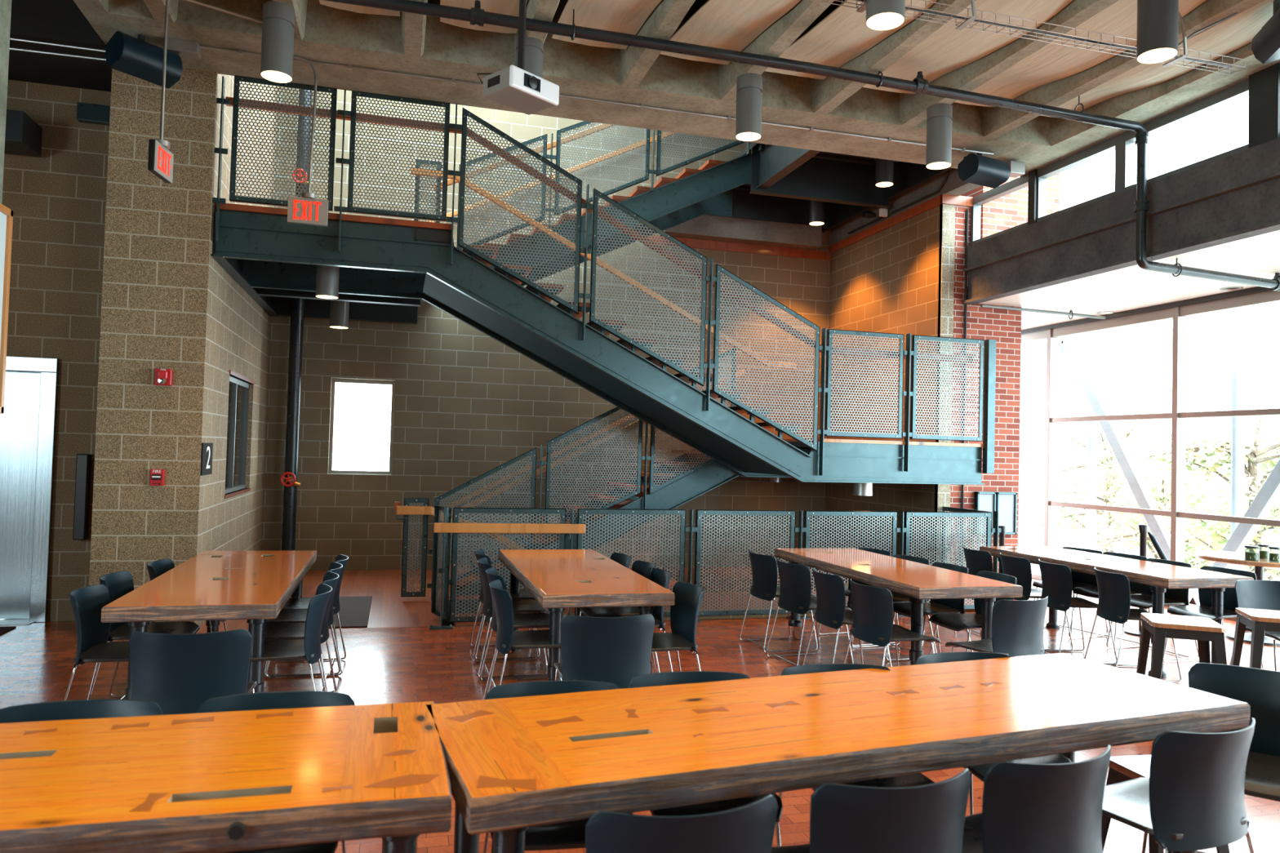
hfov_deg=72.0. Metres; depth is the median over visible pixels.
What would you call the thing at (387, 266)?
staircase
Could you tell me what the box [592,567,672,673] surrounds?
dining chair
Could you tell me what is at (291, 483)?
standpipe
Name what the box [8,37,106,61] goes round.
conduit
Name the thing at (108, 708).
dining chair
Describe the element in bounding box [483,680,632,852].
dining chair
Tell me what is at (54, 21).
ceiling
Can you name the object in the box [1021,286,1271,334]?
trim
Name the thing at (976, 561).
dining chair
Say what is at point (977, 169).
wall speaker
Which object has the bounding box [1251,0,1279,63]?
wall speaker
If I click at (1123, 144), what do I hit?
window
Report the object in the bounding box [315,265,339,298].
light
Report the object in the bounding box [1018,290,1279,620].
window
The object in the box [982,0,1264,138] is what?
ceiling beam
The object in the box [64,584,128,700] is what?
dining chair
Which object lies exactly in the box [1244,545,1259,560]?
spice jar
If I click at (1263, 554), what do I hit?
spice jar
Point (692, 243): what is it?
trim
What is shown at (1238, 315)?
steel column
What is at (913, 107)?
ceiling beam
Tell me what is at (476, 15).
pipe
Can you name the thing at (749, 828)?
dining chair
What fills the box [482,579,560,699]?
dining chair
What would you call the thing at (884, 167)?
light
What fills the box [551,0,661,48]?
ceiling panel
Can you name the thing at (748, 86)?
light
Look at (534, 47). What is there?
light
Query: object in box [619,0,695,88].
ceiling beam
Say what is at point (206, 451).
number sign
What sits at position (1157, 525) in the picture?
brace
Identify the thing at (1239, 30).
ceiling panel
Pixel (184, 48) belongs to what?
conduit
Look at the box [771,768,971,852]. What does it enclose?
dining chair
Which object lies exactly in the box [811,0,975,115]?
ceiling beam
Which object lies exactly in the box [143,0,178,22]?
ceiling
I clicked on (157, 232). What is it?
wall pier
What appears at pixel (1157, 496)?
tree
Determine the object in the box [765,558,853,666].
dining chair
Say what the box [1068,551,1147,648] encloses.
dining chair
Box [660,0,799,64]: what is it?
ceiling panel
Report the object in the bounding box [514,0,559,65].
ceiling
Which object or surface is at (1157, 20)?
light
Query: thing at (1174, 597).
dining chair
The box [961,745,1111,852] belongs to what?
dining chair
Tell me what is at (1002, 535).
stanchion
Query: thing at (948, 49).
ceiling panel
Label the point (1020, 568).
dining chair
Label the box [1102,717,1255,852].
dining chair
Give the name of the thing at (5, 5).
wall column
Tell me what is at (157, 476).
station
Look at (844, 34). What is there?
ceiling panel
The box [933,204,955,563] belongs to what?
wall
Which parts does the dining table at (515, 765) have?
leg, leg, leg, leg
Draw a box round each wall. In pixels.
[1,79,111,621]
[193,71,279,626]
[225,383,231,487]
[260,86,830,570]
[563,608,896,620]
[823,168,982,565]
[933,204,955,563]
[949,205,1021,573]
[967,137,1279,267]
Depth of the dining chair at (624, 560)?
6.90 m
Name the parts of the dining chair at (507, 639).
sled leg, backrest, sled leg, seat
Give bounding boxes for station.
[149,469,164,485]
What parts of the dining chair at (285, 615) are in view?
seat, sled leg, backrest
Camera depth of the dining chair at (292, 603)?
6.14 m
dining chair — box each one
[0,698,163,723]
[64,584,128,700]
[89,570,199,699]
[128,629,257,715]
[146,559,226,632]
[196,690,355,852]
[249,583,332,691]
[263,562,342,691]
[264,572,339,692]
[265,554,348,678]
[470,549,540,660]
[471,557,549,679]
[480,567,561,693]
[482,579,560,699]
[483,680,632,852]
[554,613,654,688]
[566,552,631,616]
[580,560,660,672]
[585,794,777,852]
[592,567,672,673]
[628,671,782,846]
[651,582,704,671]
[738,550,817,653]
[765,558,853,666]
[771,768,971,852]
[773,663,934,838]
[802,567,891,666]
[818,546,895,646]
[843,578,941,666]
[851,554,937,661]
[884,562,973,661]
[915,652,1071,815]
[928,570,1016,653]
[945,595,1048,657]
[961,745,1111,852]
[963,546,992,635]
[1000,552,1073,651]
[1032,546,1108,639]
[1038,559,1117,664]
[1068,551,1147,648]
[1084,567,1182,682]
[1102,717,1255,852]
[1106,558,1199,660]
[1163,566,1264,669]
[1187,662,1279,852]
[1229,580,1279,671]
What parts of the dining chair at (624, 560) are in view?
backrest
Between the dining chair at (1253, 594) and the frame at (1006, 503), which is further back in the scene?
the frame at (1006, 503)
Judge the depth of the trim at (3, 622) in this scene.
7.41 m
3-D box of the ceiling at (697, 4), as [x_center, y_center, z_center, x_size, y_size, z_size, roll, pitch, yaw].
[1.819,-3.389,2.235,0.725,0.038,11.000,2,-2,-15]
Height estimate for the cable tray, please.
0.357 m
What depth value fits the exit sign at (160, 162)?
6.00 m
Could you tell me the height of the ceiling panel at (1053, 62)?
0.168 m
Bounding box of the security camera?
[862,208,887,218]
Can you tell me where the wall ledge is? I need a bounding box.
[659,214,822,250]
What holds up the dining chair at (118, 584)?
on the floor at (392, 664)
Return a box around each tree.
[1021,393,1204,570]
[1066,439,1248,571]
[1127,378,1279,580]
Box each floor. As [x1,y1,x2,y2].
[0,566,1279,852]
[1017,520,1279,581]
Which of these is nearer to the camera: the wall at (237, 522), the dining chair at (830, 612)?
the dining chair at (830, 612)
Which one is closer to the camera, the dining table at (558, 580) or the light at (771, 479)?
the dining table at (558, 580)
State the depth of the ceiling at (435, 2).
6.91 m
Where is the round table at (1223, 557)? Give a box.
[1195,551,1279,646]
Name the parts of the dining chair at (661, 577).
seat, sled leg, backrest, sled leg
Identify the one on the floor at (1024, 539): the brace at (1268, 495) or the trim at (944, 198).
the brace at (1268, 495)
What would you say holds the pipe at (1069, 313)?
hanging from the ceiling at (1131, 287)
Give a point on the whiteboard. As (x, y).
(6, 213)
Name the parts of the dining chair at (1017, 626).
seat, backrest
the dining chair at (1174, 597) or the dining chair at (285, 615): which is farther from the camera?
the dining chair at (1174, 597)
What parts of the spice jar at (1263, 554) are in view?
lid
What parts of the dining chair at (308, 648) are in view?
seat, sled leg, backrest, sled leg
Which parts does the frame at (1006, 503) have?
frame, display panel, display panel, frame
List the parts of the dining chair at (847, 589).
sled leg, seat, sled leg, backrest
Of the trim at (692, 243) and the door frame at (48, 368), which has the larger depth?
the trim at (692, 243)
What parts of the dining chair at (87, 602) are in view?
sled leg, backrest, sled leg, seat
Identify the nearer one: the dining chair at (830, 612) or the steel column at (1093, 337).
the dining chair at (830, 612)
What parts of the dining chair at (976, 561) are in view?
backrest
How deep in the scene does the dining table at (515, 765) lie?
2.67 m
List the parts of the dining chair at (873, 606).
sled leg, backrest, seat, sled leg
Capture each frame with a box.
[5,355,59,622]
[973,491,1017,534]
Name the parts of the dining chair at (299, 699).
backrest, seat, sled leg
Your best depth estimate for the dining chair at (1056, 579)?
7.05 m
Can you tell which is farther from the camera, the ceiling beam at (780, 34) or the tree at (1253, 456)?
the tree at (1253, 456)
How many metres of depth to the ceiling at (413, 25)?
6.59 m
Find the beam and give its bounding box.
[962,171,1279,304]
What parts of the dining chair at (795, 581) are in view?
sled leg, backrest, seat, sled leg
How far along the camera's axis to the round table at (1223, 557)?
8.04 m
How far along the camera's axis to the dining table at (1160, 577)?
6.97 m
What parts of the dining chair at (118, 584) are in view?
sled leg, backrest, sled leg, seat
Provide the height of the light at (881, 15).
0.520 m
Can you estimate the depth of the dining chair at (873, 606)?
5.57 m
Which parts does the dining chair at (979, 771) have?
backrest, sled leg, seat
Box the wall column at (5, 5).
[0,0,11,203]
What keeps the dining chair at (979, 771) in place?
on the floor at (392, 664)
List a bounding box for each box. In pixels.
[4,109,42,156]
[76,102,110,125]
[1007,160,1025,177]
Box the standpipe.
[280,88,312,551]
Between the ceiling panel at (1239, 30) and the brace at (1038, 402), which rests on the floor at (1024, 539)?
the brace at (1038, 402)
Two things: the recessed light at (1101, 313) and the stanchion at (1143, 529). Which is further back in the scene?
the recessed light at (1101, 313)
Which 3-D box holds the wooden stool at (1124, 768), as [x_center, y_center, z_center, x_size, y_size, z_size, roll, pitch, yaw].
[1.947,1.502,3.288,0.356,0.450,0.356,2,-2,-11]
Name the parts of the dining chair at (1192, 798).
seat, sled leg, backrest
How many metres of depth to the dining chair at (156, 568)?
5.83 m
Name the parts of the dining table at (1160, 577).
leg, leg, leg, leg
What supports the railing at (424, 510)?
on the floor at (392, 664)
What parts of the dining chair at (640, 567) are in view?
seat, backrest, sled leg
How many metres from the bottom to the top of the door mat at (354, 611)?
0.012 m
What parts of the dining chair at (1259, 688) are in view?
backrest, seat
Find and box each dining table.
[0,701,451,852]
[101,550,316,699]
[425,653,1250,852]
[497,549,675,680]
[774,548,1022,665]
[979,546,1253,678]
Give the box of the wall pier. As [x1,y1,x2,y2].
[88,66,216,622]
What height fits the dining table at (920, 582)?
0.760 m
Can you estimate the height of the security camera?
0.140 m
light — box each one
[260,0,294,83]
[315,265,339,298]
[329,300,349,328]
[515,32,543,78]
[735,72,762,141]
[768,477,782,482]
[808,200,824,225]
[853,482,872,496]
[866,0,905,30]
[875,158,893,186]
[925,102,952,169]
[1097,311,1115,314]
[1136,0,1178,63]
[1219,286,1243,290]
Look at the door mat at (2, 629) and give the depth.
7.11 m
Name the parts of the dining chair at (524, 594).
backrest, sled leg, sled leg, seat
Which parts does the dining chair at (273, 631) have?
seat, sled leg, backrest, sled leg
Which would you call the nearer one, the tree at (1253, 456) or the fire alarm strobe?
the fire alarm strobe
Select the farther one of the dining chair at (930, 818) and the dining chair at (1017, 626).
the dining chair at (1017, 626)
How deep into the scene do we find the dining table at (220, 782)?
2.12 m
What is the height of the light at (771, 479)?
0.480 m
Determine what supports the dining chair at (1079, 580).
on the floor at (392, 664)
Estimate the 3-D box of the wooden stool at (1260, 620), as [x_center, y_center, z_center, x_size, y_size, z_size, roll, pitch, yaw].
[4.072,1.527,5.628,0.456,0.650,0.456,1,-2,19]
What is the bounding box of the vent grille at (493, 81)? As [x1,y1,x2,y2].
[487,75,499,88]
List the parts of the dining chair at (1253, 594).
sled leg, backrest, seat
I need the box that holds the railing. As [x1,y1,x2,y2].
[428,505,1000,630]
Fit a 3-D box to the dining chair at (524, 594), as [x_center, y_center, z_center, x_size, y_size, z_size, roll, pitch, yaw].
[-1.037,1.360,6.818,0.498,0.772,0.482,2,-2,-15]
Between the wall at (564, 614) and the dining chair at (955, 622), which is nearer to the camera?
the dining chair at (955, 622)
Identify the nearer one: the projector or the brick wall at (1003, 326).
the projector
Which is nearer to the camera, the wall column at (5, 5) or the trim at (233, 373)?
the wall column at (5, 5)
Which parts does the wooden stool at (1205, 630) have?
leg, leg, seat, leg, leg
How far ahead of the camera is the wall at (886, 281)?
11.23 m
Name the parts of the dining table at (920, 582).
leg, leg, leg, leg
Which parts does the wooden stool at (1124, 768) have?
leg, seat, leg, leg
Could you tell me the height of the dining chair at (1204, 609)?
0.772 m
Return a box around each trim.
[0,618,32,626]
[224,369,254,498]
[647,235,831,260]
[828,193,973,253]
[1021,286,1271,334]
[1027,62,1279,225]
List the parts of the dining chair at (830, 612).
backrest, sled leg, seat, sled leg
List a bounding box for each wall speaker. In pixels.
[105,31,182,88]
[957,152,1010,188]
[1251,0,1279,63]
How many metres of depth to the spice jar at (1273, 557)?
7.77 m
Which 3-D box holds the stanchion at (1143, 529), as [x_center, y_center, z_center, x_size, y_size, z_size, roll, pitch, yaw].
[4.919,1.442,8.334,0.724,1.020,0.320,2,-2,-15]
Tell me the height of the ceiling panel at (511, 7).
0.164 m
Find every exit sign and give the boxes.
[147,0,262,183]
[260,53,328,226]
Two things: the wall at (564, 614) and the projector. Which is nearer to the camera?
the projector
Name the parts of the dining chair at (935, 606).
sled leg, seat, sled leg, backrest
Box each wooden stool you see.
[1101,755,1229,852]
[1136,613,1226,679]
[1231,607,1279,669]
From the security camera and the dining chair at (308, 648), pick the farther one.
the security camera
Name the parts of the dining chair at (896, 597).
sled leg, seat, backrest, sled leg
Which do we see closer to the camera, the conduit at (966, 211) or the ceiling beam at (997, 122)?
the ceiling beam at (997, 122)
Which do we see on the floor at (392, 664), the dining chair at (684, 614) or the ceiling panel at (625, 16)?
the dining chair at (684, 614)
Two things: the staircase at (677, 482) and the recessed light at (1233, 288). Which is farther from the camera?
the staircase at (677, 482)
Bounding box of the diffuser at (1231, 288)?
[1223,287,1239,289]
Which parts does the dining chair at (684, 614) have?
seat, sled leg, backrest, sled leg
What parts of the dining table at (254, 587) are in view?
leg, leg, leg, leg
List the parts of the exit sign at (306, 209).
stem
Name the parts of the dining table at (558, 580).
leg, leg, leg, leg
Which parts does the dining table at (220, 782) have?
leg, leg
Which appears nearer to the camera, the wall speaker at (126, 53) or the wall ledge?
the wall speaker at (126, 53)
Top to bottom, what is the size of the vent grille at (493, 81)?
0.050 m
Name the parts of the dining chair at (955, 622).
seat, sled leg, sled leg, backrest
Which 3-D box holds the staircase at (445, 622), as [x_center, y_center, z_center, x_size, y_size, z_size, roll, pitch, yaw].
[-0.315,2.387,8.953,3.310,2.983,1.460,2,-2,-15]
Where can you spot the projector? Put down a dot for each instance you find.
(513, 86)
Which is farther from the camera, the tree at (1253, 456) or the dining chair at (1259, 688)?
the tree at (1253, 456)
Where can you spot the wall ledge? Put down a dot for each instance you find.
(704, 227)
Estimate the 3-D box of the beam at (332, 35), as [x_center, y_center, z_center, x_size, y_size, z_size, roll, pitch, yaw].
[1.571,-3.232,2.578,8.780,0.550,12.000,2,-2,-15]
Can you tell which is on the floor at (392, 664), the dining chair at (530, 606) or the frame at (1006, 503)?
the dining chair at (530, 606)
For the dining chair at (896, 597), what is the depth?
7.26 m
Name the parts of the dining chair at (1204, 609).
sled leg, seat, backrest, sled leg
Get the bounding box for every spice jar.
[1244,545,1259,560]
[1257,544,1270,559]
[1268,546,1279,562]
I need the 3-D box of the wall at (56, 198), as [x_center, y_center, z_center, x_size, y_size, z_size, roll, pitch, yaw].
[-6.195,-0.879,7.334,3.900,5.000,0.200,2,-2,-15]
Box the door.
[0,371,40,618]
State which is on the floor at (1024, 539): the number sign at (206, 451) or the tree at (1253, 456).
the tree at (1253, 456)
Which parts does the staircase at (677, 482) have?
railing panel, rail post, handrail, railing panel, handrail, rail post, railing panel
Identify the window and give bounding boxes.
[224,376,249,493]
[328,377,395,475]
[969,78,1248,244]
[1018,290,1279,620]
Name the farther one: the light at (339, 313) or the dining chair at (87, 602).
the light at (339, 313)
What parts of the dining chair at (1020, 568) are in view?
backrest, seat, sled leg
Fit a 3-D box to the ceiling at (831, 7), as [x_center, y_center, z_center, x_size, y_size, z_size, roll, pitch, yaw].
[2.672,-3.359,2.470,0.725,0.038,11.000,2,-2,-15]
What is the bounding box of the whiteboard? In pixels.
[0,203,13,413]
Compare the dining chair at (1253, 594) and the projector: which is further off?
the dining chair at (1253, 594)
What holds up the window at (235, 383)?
in the wall at (237, 522)
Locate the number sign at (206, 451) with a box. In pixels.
[200,442,213,475]
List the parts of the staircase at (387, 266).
rail post, railing panel, edge trim, rail post, railing panel, newel panel, splice plate, rail post, railing panel, rail post, handrail, handrail, soffit plate, railing panel, rail post, railing panel, rail post, railing panel, edge trim, rail post, railing panel, rail post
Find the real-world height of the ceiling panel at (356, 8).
0.167 m
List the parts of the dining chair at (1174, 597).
sled leg, seat, backrest, sled leg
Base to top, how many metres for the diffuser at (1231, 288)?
0.001 m
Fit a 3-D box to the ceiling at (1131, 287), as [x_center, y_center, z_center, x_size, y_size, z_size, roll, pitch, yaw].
[5.961,-1.584,6.870,2.270,0.200,18.000,2,-2,-15]
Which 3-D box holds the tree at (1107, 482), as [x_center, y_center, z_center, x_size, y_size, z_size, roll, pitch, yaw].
[10.447,2.392,19.938,3.717,6.294,4.254,3,-2,-44]
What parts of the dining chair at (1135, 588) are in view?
sled leg, seat, backrest, sled leg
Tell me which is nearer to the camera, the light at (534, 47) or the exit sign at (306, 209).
the light at (534, 47)
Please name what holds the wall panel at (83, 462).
attached to the wall at (56, 198)
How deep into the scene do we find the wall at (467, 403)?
11.45 m
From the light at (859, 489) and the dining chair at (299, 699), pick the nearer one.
the dining chair at (299, 699)
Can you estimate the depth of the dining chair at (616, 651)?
4.32 m
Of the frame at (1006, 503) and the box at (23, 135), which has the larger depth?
the frame at (1006, 503)
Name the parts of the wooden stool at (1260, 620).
leg, seat, leg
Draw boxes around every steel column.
[1085,331,1098,550]
[1230,307,1245,570]
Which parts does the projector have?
casing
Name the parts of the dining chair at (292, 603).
sled leg, seat, sled leg, backrest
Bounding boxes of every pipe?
[324,0,1279,290]
[980,304,1106,319]
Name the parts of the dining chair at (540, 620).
backrest, sled leg, sled leg, seat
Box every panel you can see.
[72,453,91,540]
[319,0,399,16]
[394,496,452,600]
[440,0,527,33]
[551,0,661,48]
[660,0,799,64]
[764,0,937,79]
[862,0,1072,93]
[954,0,1205,106]
[1040,0,1274,117]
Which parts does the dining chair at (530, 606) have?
backrest, sled leg, sled leg, seat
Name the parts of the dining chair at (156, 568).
backrest, sled leg, sled leg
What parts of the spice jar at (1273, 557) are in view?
lid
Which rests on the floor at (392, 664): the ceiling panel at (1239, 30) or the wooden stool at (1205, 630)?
the wooden stool at (1205, 630)
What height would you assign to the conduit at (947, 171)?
0.220 m
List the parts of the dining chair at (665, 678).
backrest, seat, sled leg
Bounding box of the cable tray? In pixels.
[812,0,1245,74]
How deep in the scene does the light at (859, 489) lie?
9.49 m
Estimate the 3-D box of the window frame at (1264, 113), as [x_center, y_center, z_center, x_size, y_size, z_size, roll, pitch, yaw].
[4.486,-2.398,7.994,0.070,0.650,2.760,2,-2,-15]
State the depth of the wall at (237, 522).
8.45 m
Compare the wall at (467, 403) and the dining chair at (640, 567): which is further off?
the wall at (467, 403)
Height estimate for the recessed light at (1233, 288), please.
0.038 m
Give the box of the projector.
[476,0,559,115]
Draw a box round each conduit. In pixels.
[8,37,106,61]
[166,37,994,155]
[847,169,949,234]
[960,209,968,566]
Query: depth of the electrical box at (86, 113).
7.60 m
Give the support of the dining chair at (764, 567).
on the floor at (392, 664)
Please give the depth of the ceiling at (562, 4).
6.99 m
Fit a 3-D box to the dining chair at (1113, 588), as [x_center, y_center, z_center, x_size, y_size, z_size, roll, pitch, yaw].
[3.727,1.484,6.678,0.498,0.772,0.482,2,-2,1]
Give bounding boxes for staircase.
[210,75,995,484]
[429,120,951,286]
[435,348,744,595]
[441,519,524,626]
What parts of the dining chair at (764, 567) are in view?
backrest, sled leg, seat, sled leg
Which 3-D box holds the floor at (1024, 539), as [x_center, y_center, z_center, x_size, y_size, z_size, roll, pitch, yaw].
[29.116,6.241,23.483,51.000,0.200,90.000,2,-2,-15]
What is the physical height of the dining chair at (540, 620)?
0.772 m
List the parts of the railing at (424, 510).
railing panel, handrail, rail post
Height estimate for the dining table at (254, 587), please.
0.761 m
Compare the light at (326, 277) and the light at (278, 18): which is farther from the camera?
the light at (326, 277)
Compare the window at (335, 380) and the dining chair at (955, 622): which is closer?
the dining chair at (955, 622)
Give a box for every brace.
[1019,337,1066,466]
[1061,335,1197,604]
[1189,458,1279,604]
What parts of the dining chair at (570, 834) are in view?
sled leg, backrest, seat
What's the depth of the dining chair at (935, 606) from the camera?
6.74 m
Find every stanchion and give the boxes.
[998,525,1005,546]
[1123,524,1167,636]
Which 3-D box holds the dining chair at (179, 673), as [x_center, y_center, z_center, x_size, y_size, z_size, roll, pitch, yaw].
[-1.960,1.251,3.890,0.482,0.772,0.498,2,-2,-15]
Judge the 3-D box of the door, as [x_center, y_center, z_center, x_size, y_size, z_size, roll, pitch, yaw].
[-5.759,0.572,7.434,1.250,2.110,0.060,2,-2,-15]
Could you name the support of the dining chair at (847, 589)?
on the floor at (392, 664)
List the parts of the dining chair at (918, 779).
sled leg, backrest, seat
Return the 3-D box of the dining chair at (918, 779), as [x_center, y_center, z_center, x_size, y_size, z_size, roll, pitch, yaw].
[0.775,1.305,3.195,0.482,0.772,0.498,2,-2,-11]
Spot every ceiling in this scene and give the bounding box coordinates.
[8,0,111,91]
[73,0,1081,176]
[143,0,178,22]
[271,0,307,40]
[401,0,427,57]
[427,0,439,4]
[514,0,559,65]
[551,0,568,22]
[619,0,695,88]
[670,0,707,37]
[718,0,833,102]
[793,0,844,42]
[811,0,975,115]
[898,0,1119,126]
[978,230,1279,329]
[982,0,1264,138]
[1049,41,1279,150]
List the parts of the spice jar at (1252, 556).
lid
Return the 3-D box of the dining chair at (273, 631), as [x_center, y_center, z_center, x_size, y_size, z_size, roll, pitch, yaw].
[-2.081,1.288,5.285,0.498,0.772,0.482,2,-2,-15]
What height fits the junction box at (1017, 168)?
0.120 m
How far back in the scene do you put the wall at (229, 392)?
10.75 m
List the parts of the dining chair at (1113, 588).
backrest, sled leg, seat, sled leg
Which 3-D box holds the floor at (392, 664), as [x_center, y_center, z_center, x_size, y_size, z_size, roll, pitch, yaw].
[-0.079,1.828,5.232,14.750,0.200,18.200,2,-2,-15]
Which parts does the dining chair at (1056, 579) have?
backrest, sled leg, seat, sled leg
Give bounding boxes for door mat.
[0,626,16,635]
[289,595,372,628]
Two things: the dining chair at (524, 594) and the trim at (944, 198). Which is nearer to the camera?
the dining chair at (524, 594)
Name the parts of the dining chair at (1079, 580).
seat, backrest, sled leg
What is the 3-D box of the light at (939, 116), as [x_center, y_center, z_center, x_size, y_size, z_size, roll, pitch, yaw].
[2.609,-2.527,7.685,0.210,0.510,0.210,2,-2,-15]
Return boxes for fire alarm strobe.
[154,368,173,386]
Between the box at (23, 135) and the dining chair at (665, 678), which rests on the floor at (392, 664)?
the dining chair at (665, 678)
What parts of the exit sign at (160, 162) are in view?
stem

